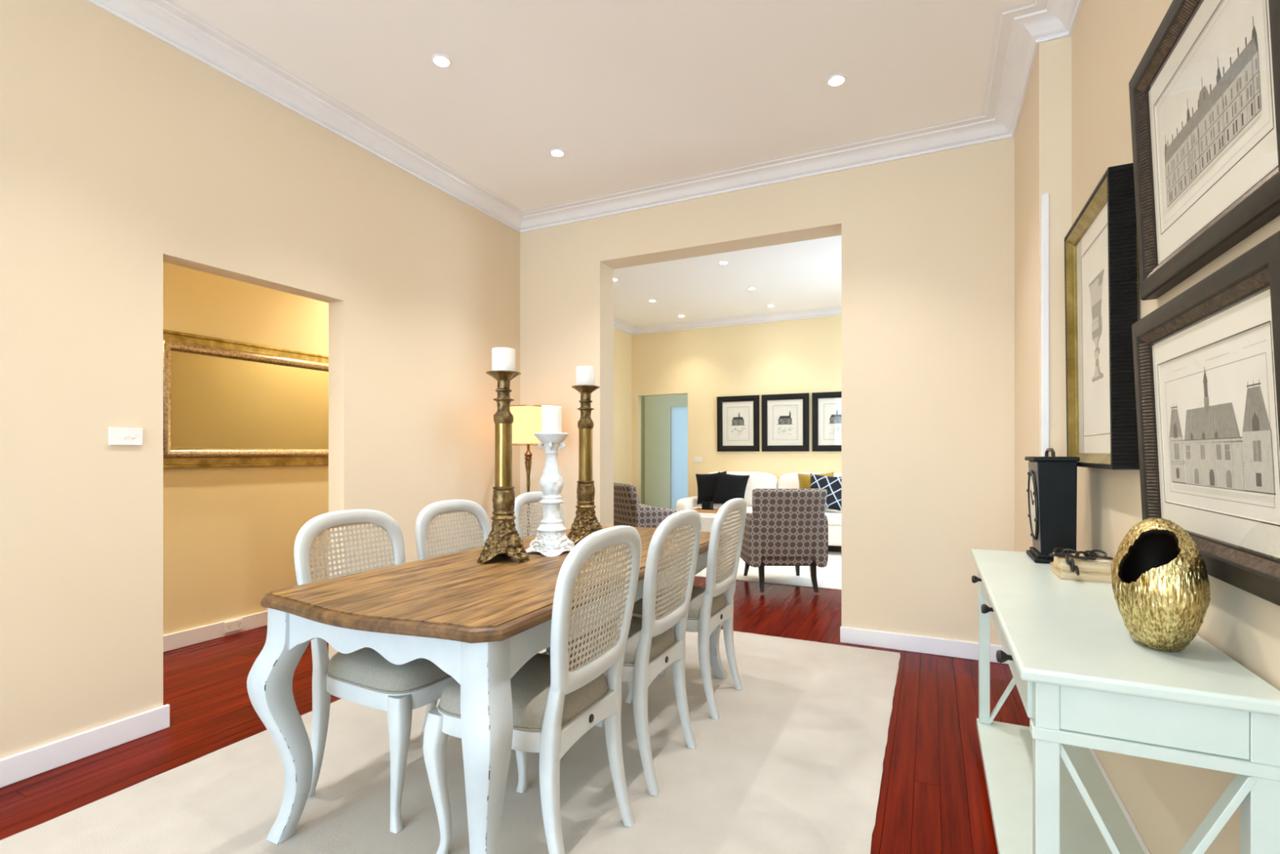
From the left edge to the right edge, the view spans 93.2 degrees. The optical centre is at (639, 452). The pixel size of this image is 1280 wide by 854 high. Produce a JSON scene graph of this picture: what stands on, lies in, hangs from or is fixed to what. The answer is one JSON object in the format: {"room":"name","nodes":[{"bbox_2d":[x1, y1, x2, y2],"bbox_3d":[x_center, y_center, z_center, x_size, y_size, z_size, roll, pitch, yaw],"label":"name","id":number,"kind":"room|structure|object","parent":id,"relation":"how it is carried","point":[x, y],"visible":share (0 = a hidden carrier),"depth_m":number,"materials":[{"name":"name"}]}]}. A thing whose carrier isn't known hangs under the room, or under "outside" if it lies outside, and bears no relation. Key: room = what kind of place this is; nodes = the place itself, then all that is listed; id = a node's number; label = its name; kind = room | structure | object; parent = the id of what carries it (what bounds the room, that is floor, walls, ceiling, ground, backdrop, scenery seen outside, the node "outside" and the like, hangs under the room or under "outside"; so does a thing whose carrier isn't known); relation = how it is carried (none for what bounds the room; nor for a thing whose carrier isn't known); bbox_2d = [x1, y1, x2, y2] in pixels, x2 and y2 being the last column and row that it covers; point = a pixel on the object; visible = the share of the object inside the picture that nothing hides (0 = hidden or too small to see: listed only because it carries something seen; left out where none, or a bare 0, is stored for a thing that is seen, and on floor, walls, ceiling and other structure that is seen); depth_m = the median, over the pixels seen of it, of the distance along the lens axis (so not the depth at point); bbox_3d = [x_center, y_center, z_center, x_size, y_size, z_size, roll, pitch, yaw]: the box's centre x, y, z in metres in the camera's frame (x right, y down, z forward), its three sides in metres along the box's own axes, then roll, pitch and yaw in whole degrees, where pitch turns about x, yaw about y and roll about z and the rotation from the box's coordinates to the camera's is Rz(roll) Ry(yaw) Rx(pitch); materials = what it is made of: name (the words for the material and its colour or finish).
{"room":"dining room","nodes":[
{"label":"dining room","id":0,"kind":"room"},
{"bbox_2d":[163,262,328,635],"bbox_3d":[-3.860,-0.340,1.758,0.120,3.080,8.220,0,0,26],"label":"wall","id":1,"kind":"structure","parent":0,"point":[230,533],"depth_m":4.01,"materials":[{"name":"paint"}]},
{"bbox_2d":[163,610,267,652],"bbox_3d":[-3.797,1.150,1.728,0.018,0.100,8.220,0,0,26],"label":"baseboard","id":2,"kind":"structure","parent":1,"relation":"attached to","point":[193,636],"depth_m":3.86,"materials":[{"name":"white wood"}]},
{"bbox_2d":[224,617,243,633],"bbox_3d":[-2.686,1.142,4.000,0.014,0.070,0.115,0,0,26],"label":"wall socket","id":3,"kind":"object","parent":1,"relation":"attached to","point":[236,624],"visible":1,"depth_m":4.00,"materials":[{"name":"plastic"}]},
{"bbox_2d":[163,328,328,468],"bbox_3d":[-2.515,-0.326,4.351,0.052,0.835,1.750,0,0,26],"label":"wall mirror","id":4,"kind":"object","parent":1,"relation":"attached to","point":[227,402],"visible":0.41,"depth_m":4.04,"materials":[{"name":"gold metal"}]},
{"bbox_2d":[170,351,328,448],"bbox_3d":[-2.530,-0.326,4.358,0.006,0.635,1.550,0,0,26],"label":"mirror glass","id":5,"kind":"object","parent":4,"relation":"attached to","point":[218,402],"depth_m":4.07,"materials":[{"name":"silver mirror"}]},
{"bbox_2d":[0,0,519,759],"bbox_3d":[-2.819,-0.340,1.257,0.130,3.080,8.220,0,0,26],"label":"wall","id":6,"kind":"structure","parent":0,"point":[124,154],"depth_m":2.59,"materials":[{"name":"paint"}]},
{"bbox_2d":[0,703,169,787],"bbox_3d":[-3.300,1.150,0.087,0.018,0.100,5.694,0,0,26],"label":"baseboard","id":7,"kind":"structure","parent":6,"relation":"attached to","point":[30,762],"depth_m":2.37,"materials":[{"name":"white wood"}]},
{"bbox_2d":[108,426,142,445],"bbox_3d":[-2.133,-0.068,2.511,0.016,0.073,0.116,0,0,26],"label":"light switch","id":8,"kind":"object","parent":6,"relation":"attached to","point":[117,436],"visible":1,"depth_m":2.50,"materials":[{"name":"plastic"}]},
{"bbox_2d":[86,0,1083,232],"bbox_3d":[-1.154,-1.839,0.456,3.573,0.087,8.228,0,0,26],"label":"trim","id":9,"kind":"structure","parent":6,"relation":"attached to","point":[1019,31],"depth_m":3.44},
{"bbox_2d":[0,545,1030,853],"bbox_3d":[-0.668,1.260,3.679,5.805,0.120,14.750,0,0,26],"label":"floor","id":10,"kind":"structure","parent":0,"point":[934,796],"depth_m":2.63,"materials":[{"name":"brown wood"}]},
{"bbox_2d":[0,629,900,853],"bbox_3d":[-0.734,1.194,1.646,2.426,0.011,5.536,0,0,26],"label":"area rug","id":11,"kind":"object","parent":10,"relation":"on","point":[791,762],"visible":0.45,"depth_m":2.13,"materials":[{"name":"carpet"}]},
{"bbox_2d":[293,508,454,833],"bbox_3d":[-0.876,0.702,2.175,0.539,0.972,0.460,0,0,26],"label":"dining chair","id":12,"kind":"object","parent":11,"relation":"on","point":[364,677],"visible":0.61,"depth_m":2.06,"materials":[{"name":"white paint"}]},
{"bbox_2d":[327,647,448,691],"bbox_3d":[-0.834,0.717,2.155,0.436,0.086,0.418,0,0,26],"label":"seat cushion","id":13,"kind":"object","parent":12,"relation":"on","point":[363,669],"depth_m":1.97,"materials":[{"name":"grey fabric"}]},
{"bbox_2d":[414,499,491,732],"bbox_3d":[-0.642,0.702,2.662,0.539,0.972,0.460,0,0,26],"label":"dining chair","id":14,"kind":"object","parent":11,"relation":"on","point":[428,513],"visible":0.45,"depth_m":2.73,"materials":[{"name":"white paint"}]},
{"bbox_2d":[246,525,736,853],"bbox_3d":[-0.341,0.808,2.547,0.936,0.759,2.094,0,0,26],"label":"dining table","id":15,"kind":"object","parent":11,"relation":"on","point":[479,624],"visible":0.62,"depth_m":1.76,"materials":[{"name":"brown wood"}]},
{"bbox_2d":[476,370,529,563],"bbox_3d":[-0.538,0.053,2.417,0.197,0.752,0.207,0,0,26],"label":"candlestick","id":16,"kind":"object","parent":15,"relation":"on","point":[503,540],"visible":1,"depth_m":2.40,"materials":[{"name":"gold metal"}]},
{"bbox_2d":[491,346,515,371],"bbox_3d":[-0.547,-0.369,2.428,0.092,0.101,0.092,0,0,26],"label":"pillar candle","id":17,"kind":"object","parent":16,"relation":"on","point":[503,358],"visible":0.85,"depth_m":2.39,"materials":[{"name":"wax"}]},
{"bbox_2d":[525,432,574,556],"bbox_3d":[-0.384,0.172,2.626,0.196,0.515,0.195,0,0,37],"label":"candlestick","id":18,"kind":"object","parent":15,"relation":"on","point":[551,540],"visible":0.99,"depth_m":2.59,"materials":[{"name":"white ceramic"}]},
{"bbox_2d":[541,404,561,432],"bbox_3d":[-0.384,-0.145,2.626,0.088,0.128,0.088,0,0,26],"label":"pillar candle","id":19,"kind":"object","parent":18,"relation":"on","point":[551,415],"visible":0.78,"depth_m":2.59,"materials":[{"name":"wax"}]},
{"bbox_2d":[567,384,602,543],"bbox_3d":[-0.259,0.053,2.922,0.200,0.752,0.202,0,0,26],"label":"candlestick","id":20,"kind":"object","parent":15,"relation":"on","point":[585,522],"visible":0.88,"depth_m":2.90,"materials":[{"name":"gold metal"}]},
{"bbox_2d":[576,365,595,385],"bbox_3d":[-0.264,-0.369,2.934,0.092,0.101,0.092,0,0,26],"label":"pillar candle","id":21,"kind":"object","parent":20,"relation":"on","point":[585,375],"visible":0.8,"depth_m":2.90,"materials":[{"name":"wax"}]},
{"bbox_2d":[422,525,641,853],"bbox_3d":[-0.308,0.702,1.863,0.539,0.972,0.460,0,0,26],"label":"dining chair","id":22,"kind":"object","parent":11,"relation":"on","point":[557,698],"visible":0.98,"depth_m":1.75,"materials":[{"name":"white paint"}]},
{"bbox_2d":[439,653,608,728],"bbox_3d":[-0.351,0.717,1.883,0.436,0.086,0.418,0,0,26],"label":"seat cushion","id":23,"kind":"object","parent":22,"relation":"on","point":[532,708],"depth_m":1.75,"materials":[{"name":"grey fabric"}]},
{"bbox_2d":[514,491,564,538],"bbox_3d":[-0.363,0.702,3.243,0.539,0.972,0.460,0,0,26],"label":"dining chair","id":24,"kind":"object","parent":11,"relation":"on","point":[531,497],"visible":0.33,"depth_m":3.28,"materials":[{"name":"white paint"}]},
{"bbox_2d":[542,509,701,795],"bbox_3d":[-0.064,0.702,2.372,0.539,0.972,0.460,0,0,26],"label":"dining chair","id":25,"kind":"object","parent":11,"relation":"on","point":[652,645],"visible":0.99,"depth_m":2.21,"materials":[{"name":"white paint"}]},
{"bbox_2d":[547,615,675,663],"bbox_3d":[-0.106,0.717,2.393,0.436,0.086,0.418,0,0,26],"label":"seat cushion","id":26,"kind":"object","parent":25,"relation":"on","point":[663,645],"depth_m":2.24,"materials":[{"name":"grey fabric"}]},
{"bbox_2d":[625,497,746,719],"bbox_3d":[0.225,0.702,2.971,0.539,0.972,0.460,0,0,26],"label":"dining chair","id":27,"kind":"object","parent":11,"relation":"on","point":[708,606],"visible":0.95,"depth_m":2.81,"materials":[{"name":"white paint"}]},
{"bbox_2d":[632,583,725,617],"bbox_3d":[0.182,0.717,2.992,0.436,0.086,0.418,0,0,26],"label":"seat cushion","id":28,"kind":"object","parent":27,"relation":"on","point":[699,606],"depth_m":2.85,"materials":[{"name":"grey fabric"}]},
{"bbox_2d":[510,404,560,534],"bbox_3d":[-0.818,0.431,4.434,0.476,1.538,0.476,0,0,26],"label":"floor lamp","id":29,"kind":"object","parent":10,"relation":"on","point":[526,422],"visible":0.52,"depth_m":4.25,"materials":[{"name":"beige fabric"}]},
{"bbox_2d":[694,551,841,590],"bbox_3d":[1.407,1.194,6.614,3.406,0.011,2.066,0,0,26],"label":"area rug","id":30,"kind":"object","parent":10,"relation":"on","point":[829,576],"visible":0.15,"depth_m":5.92,"materials":[{"name":"white carpet"}]},
{"bbox_2d":[613,482,687,528],"bbox_3d":[0.083,0.746,6.272,0.802,0.884,0.720,0,0,-26],"label":"armchair","id":31,"kind":"object","parent":30,"relation":"on","point":[628,511],"visible":0.3,"depth_m":5.92,"materials":[{"name":"fabric"}]},
{"bbox_2d":[680,509,737,559],"bbox_3d":[0.788,0.949,7.079,0.840,0.478,0.720,0,0,26],"label":"coffee table","id":32,"kind":"object","parent":30,"relation":"on","point":[704,516],"visible":0.02,"depth_m":6.73,"materials":[{"name":"white paint"}]},
{"bbox_2d":[691,507,719,513],"bbox_3d":[0.820,0.692,7.285,0.350,0.035,0.250,0,0,26],"label":"wooden tray","id":33,"kind":"object","parent":32,"relation":"on","point":[699,509],"visible":0.47,"depth_m":7.18,"materials":[{"name":"brown wood"}]},
{"bbox_2d":[702,501,713,510],"bbox_3d":[0.816,0.644,7.298,0.110,0.105,0.110,0,0,26],"label":"candle","id":34,"kind":"object","parent":33,"relation":"on","point":[708,505],"visible":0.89,"depth_m":7.25,"materials":[{"name":"wax"}]},
{"bbox_2d":[675,471,841,546],"bbox_3d":[1.726,0.719,7.737,2.400,0.937,0.920,0,0,26],"label":"sofa","id":35,"kind":"object","parent":30,"relation":"on","point":[756,479],"visible":0.23,"depth_m":7.79,"materials":[{"name":"fabric"}]},
{"bbox_2d":[695,471,726,504],"bbox_3d":[0.947,0.458,7.962,0.462,0.446,0.207,0,0,17],"label":"throw cushion","id":36,"kind":"object","parent":35,"relation":"on","point":[706,483],"visible":0.64,"depth_m":7.91,"materials":[{"name":"black fabric"}]},
{"bbox_2d":[692,504,752,512],"bbox_3d":[1.209,0.775,7.852,1.019,0.150,0.680,0,0,26],"label":"seat cushion","id":37,"kind":"object","parent":35,"relation":"on","point":[749,507],"depth_m":7.90,"materials":[{"name":"fabric"}]},
{"bbox_2d":[712,471,749,503],"bbox_3d":[1.154,0.465,7.701,0.462,0.446,0.217,0,0,31],"label":"throw cushion","id":38,"kind":"object","parent":35,"relation":"on","point":[729,486],"visible":0.86,"depth_m":7.64,"materials":[{"name":"black fabric"}]},
{"bbox_2d":[706,471,777,506],"bbox_3d":[1.335,0.485,8.114,1.019,0.460,0.220,0,-12,26],"label":"cushion","id":39,"kind":"object","parent":35,"relation":"on","point":[756,479],"depth_m":7.93,"materials":[{"name":"fabric"}]},
{"bbox_2d":[777,472,841,509],"bbox_3d":[2.264,0.485,7.667,1.019,0.460,0.220,0,-12,26],"label":"cushion","id":40,"kind":"object","parent":35,"relation":"on","point":[790,480],"depth_m":7.74,"materials":[{"name":"fabric"}]},
{"bbox_2d":[797,471,834,488],"bbox_3d":[2.151,0.455,7.399,0.460,0.454,0.196,0,0,25],"label":"throw cushion","id":41,"kind":"object","parent":35,"relation":"on","point":[804,480],"visible":0.23,"depth_m":7.41,"materials":[{"name":"yellow fabric"}]},
{"bbox_2d":[810,473,841,511],"bbox_3d":[2.218,0.465,7.167,0.460,0.439,0.217,0,0,21],"label":"throw cushion","id":42,"kind":"object","parent":35,"relation":"on","point":[833,485],"visible":0.55,"depth_m":7.09,"materials":[{"name":"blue fabric"}]},
{"bbox_2d":[824,509,841,525],"bbox_3d":[2.138,0.775,7.405,1.019,0.150,0.680,0,0,26],"label":"seat cushion","id":43,"kind":"object","parent":35,"relation":"on","point":[833,516],"depth_m":7.00,"materials":[{"name":"fabric"}]},
{"bbox_2d":[737,488,828,592],"bbox_3d":[1.276,0.746,5.482,0.720,0.884,0.802,0,0,0],"label":"armchair","id":44,"kind":"object","parent":30,"relation":"on","point":[785,526],"visible":0.98,"depth_m":5.17,"materials":[{"name":"fabric"}]},
{"bbox_2d":[970,548,1279,853],"bbox_3d":[1.215,0.800,1.750,0.400,0.800,1.563,0,0,26],"label":"console table","id":45,"kind":"object","parent":10,"relation":"on","point":[1083,682],"visible":0.93,"depth_m":1.13,"materials":[{"name":"paint"}]},
{"bbox_2d":[1024,448,1079,564],"bbox_3d":[1.541,0.191,2.272,0.139,0.418,0.244,0,0,26],"label":"clock","id":46,"kind":"object","parent":45,"relation":"on","point":[1051,491],"visible":0.98,"depth_m":2.18,"materials":[{"name":"paint"}]},
{"bbox_2d":[976,718,1145,853],"bbox_3d":[1.230,1.116,1.742,0.366,0.032,1.539,0,0,26],"label":"shelf","id":47,"kind":"object","parent":45,"relation":"attached to","point":[1006,748],"depth_m":1.92,"materials":[{"name":"paint"}]},
{"bbox_2d":[1049,562,1111,582],"bbox_3d":[1.433,0.387,1.963,0.144,0.026,0.170,0,0,25],"label":"book","id":48,"kind":"object","parent":45,"relation":"on","point":[1064,575],"visible":0.51,"depth_m":1.89,"materials":[{"name":"paper"}]},
{"bbox_2d":[1052,551,1113,573],"bbox_3d":[1.434,0.356,1.966,0.136,0.034,0.163,0,0,27],"label":"book","id":49,"kind":"object","parent":48,"relation":"on","point":[1084,566],"visible":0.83,"depth_m":1.90,"materials":[{"name":"paper"}]},
{"bbox_2d":[1049,547,1113,575],"bbox_3d":[1.397,0.345,1.931,0.165,0.073,0.113,0,0,-14],"label":"metal chain","id":50,"kind":"object","parent":49,"relation":"on","point":[1088,554],"visible":1,"depth_m":1.91,"materials":[{"name":"black metal"}]},
{"bbox_2d":[1088,559,1111,561],"bbox_3d":[1.446,0.338,1.906,0.062,0.001,0.036,0,0,34],"label":"paper tag","id":51,"kind":"object","parent":49,"relation":"on","point":[1099,560],"visible":0.76,"depth_m":1.90,"materials":[{"name":"paper"}]},
{"bbox_2d":[1111,517,1210,652],"bbox_3d":[1.081,0.267,1.261,0.155,0.266,0.221,0,0,26],"label":"vase","id":52,"kind":"object","parent":45,"relation":"on","point":[1161,582],"visible":1,"depth_m":1.20,"materials":[{"name":"gold metal"}]},
{"bbox_2d":[171,0,1030,325],"bbox_3d":[-0.648,-1.920,3.669,5.850,0.080,14.750,0,0,26],"label":"ceiling","id":53,"kind":"structure","parent":0,"point":[633,93],"depth_m":3.05,"materials":[{"name":"paint"}]},
{"bbox_2d":[431,54,452,67],"bbox_3d":[-0.952,-1.877,2.900,0.098,0.006,0.098,0,0,26],"label":"recessed light","id":54,"kind":"object","parent":53,"relation":"in","point":[439,60],"visible":1,"depth_m":2.90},
{"bbox_2d":[549,149,564,157],"bbox_3d":[-0.518,-1.877,3.789,0.098,0.006,0.098,0,0,26],"label":"recessed light","id":55,"kind":"object","parent":53,"relation":"in","point":[554,153],"visible":1,"depth_m":3.78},
{"bbox_2d":[719,261,728,264],"bbox_3d":[0.827,-1.877,5.972,0.098,0.006,0.098,0,0,26],"label":"recessed light","id":56,"kind":"object","parent":53,"relation":"in","point":[720,262],"visible":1,"depth_m":5.96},
{"bbox_2d":[826,74,846,87],"bbox_3d":[0.992,-1.877,3.052,0.098,0.006,0.098,0,0,26],"label":"recessed light","id":57,"kind":"object","parent":53,"relation":"in","point":[837,80],"visible":1,"depth_m":3.05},
{"bbox_2d":[613,328,631,484],"bbox_3d":[-1.045,-0.340,7.422,0.120,3.080,3.990,0,0,26],"label":"wall","id":58,"kind":"structure","parent":0,"point":[622,340],"depth_m":8.92,"materials":[{"name":"yellow paint"}]},
{"bbox_2d":[640,395,644,504],"bbox_3d":[-0.377,-0.340,10.308,0.380,3.080,1.550,0,0,26],"label":"wall","id":59,"kind":"structure","parent":0,"point":[642,397],"depth_m":10.76,"materials":[{"name":"paint"}]},
{"bbox_2d":[644,394,687,508],"bbox_3d":[0.802,-0.340,10.545,2.300,3.080,0.100,0,0,26],"label":"wall","id":60,"kind":"structure","parent":0,"point":[657,407],"depth_m":10.72,"materials":[{"name":"paint"}]},
{"bbox_2d":[671,406,687,509],"bbox_3d":[0.924,0.195,10.476,0.820,2.010,0.040,0,0,26],"label":"door","id":61,"kind":"structure","parent":60,"relation":"in","point":[678,414],"depth_m":10.57,"materials":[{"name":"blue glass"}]},
{"bbox_2d":[631,315,841,503],"bbox_3d":[1.937,-0.340,8.268,4.760,3.080,0.120,0,0,26],"label":"wall","id":62,"kind":"structure","parent":0,"point":[803,355],"depth_m":8.49,"materials":[{"name":"yellow paint"}]},
{"bbox_2d":[693,457,701,462],"bbox_3d":[0.831,0.095,8.724,0.116,0.073,0.016,0,0,26],"label":"light switch","id":63,"kind":"object","parent":62,"relation":"attached to","point":[695,459],"visible":1,"depth_m":8.72,"materials":[{"name":"plastic"}]},
{"bbox_2d":[613,305,841,334],"bbox_3d":[1.046,-1.839,6.416,4.528,0.087,3.998,0,0,26],"label":"trim","id":64,"kind":"structure","parent":62,"relation":"attached to","point":[620,324],"depth_m":8.45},
{"bbox_2d":[716,395,759,451],"bbox_3d":[1.368,-0.409,8.452,0.605,0.775,0.028,0,1,26],"label":"framed piece","id":65,"kind":"object","parent":62,"relation":"attached to","point":[737,416],"visible":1,"depth_m":8.45,"materials":[{"name":"paper"}]},
{"bbox_2d":[761,392,808,451],"bbox_3d":[1.958,-0.409,8.168,0.635,0.775,0.028,0,1,26],"label":"framed piece","id":66,"kind":"object","parent":62,"relation":"attached to","point":[784,417],"visible":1,"depth_m":8.17,"materials":[{"name":"paper"}]},
{"bbox_2d":[812,391,841,451],"bbox_3d":[2.564,-0.409,7.877,0.630,0.775,0.028,0,1,26],"label":"framed piece","id":67,"kind":"object","parent":62,"relation":"attached to","point":[826,406],"visible":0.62,"depth_m":7.93,"materials":[{"name":"paper"}]},
{"bbox_2d":[520,137,1014,644],"bbox_3d":[0.156,-0.340,4.508,4.970,3.080,0.220,0,0,26],"label":"wall","id":68,"kind":"structure","parent":0,"point":[928,240],"depth_m":3.72,"materials":[{"name":"paint"}]},
{"bbox_2d":[840,626,1008,663],"bbox_3d":[1.698,1.150,3.634,0.946,0.100,0.018,0,0,26],"label":"baseboard","id":69,"kind":"structure","parent":68,"relation":"attached to","point":[891,640],"depth_m":3.64,"materials":[{"name":"white wood"}]},
{"bbox_2d":[1014,35,1071,551],"bbox_3d":[1.993,-0.340,3.020,0.118,3.080,0.870,0,0,26],"label":"wall pier","id":70,"kind":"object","parent":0,"point":[1043,133],"visible":0.43,"depth_m":2.65,"materials":[{"name":"paint"}]},
{"bbox_2d":[1041,193,1048,456],"bbox_3d":[1.768,0.035,2.637,0.026,2.330,0.014,0,0,26],"label":"trim","id":71,"kind":"structure","parent":70,"relation":"attached to","point":[1045,197],"depth_m":2.63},
{"bbox_2d":[1071,0,1279,853],"bbox_3d":[0.508,-0.340,-0.344,0.125,3.080,8.220,0,0,26],"label":"wall","id":72,"kind":"structure","parent":0,"point":[1166,802],"depth_m":1.80,"materials":[{"name":"paint"}]},
{"bbox_2d":[1064,163,1139,469],"bbox_3d":[1.550,-0.395,2.053,0.067,0.887,0.657,-1,0,26],"label":"framed print","id":73,"kind":"object","parent":72,"relation":"attached to","point":[1101,268],"visible":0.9,"depth_m":1.96,"materials":[{"name":"black metal"}]},
{"bbox_2d":[1088,748,1150,853],"bbox_3d":[0.255,1.150,-0.706,0.018,0.100,7.350,0,0,26],"label":"baseboard","id":74,"kind":"structure","parent":72,"relation":"attached to","point":[1125,811],"depth_m":1.89,"materials":[{"name":"white wood"}]},
{"bbox_2d":[1128,0,1279,300],"bbox_3d":[1.188,-0.710,1.284,0.062,0.599,0.772,0,0,26],"label":"framed print","id":75,"kind":"object","parent":72,"relation":"attached to","point":[1204,93],"visible":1,"depth_m":1.28,"materials":[{"name":"paper"}]},
{"bbox_2d":[1131,230,1279,605],"bbox_3d":[1.176,-0.048,1.260,0.062,0.599,0.772,0,0,26],"label":"framed print","id":76,"kind":"object","parent":72,"relation":"attached to","point":[1206,361],"visible":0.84,"depth_m":1.19,"materials":[{"name":"paper"}]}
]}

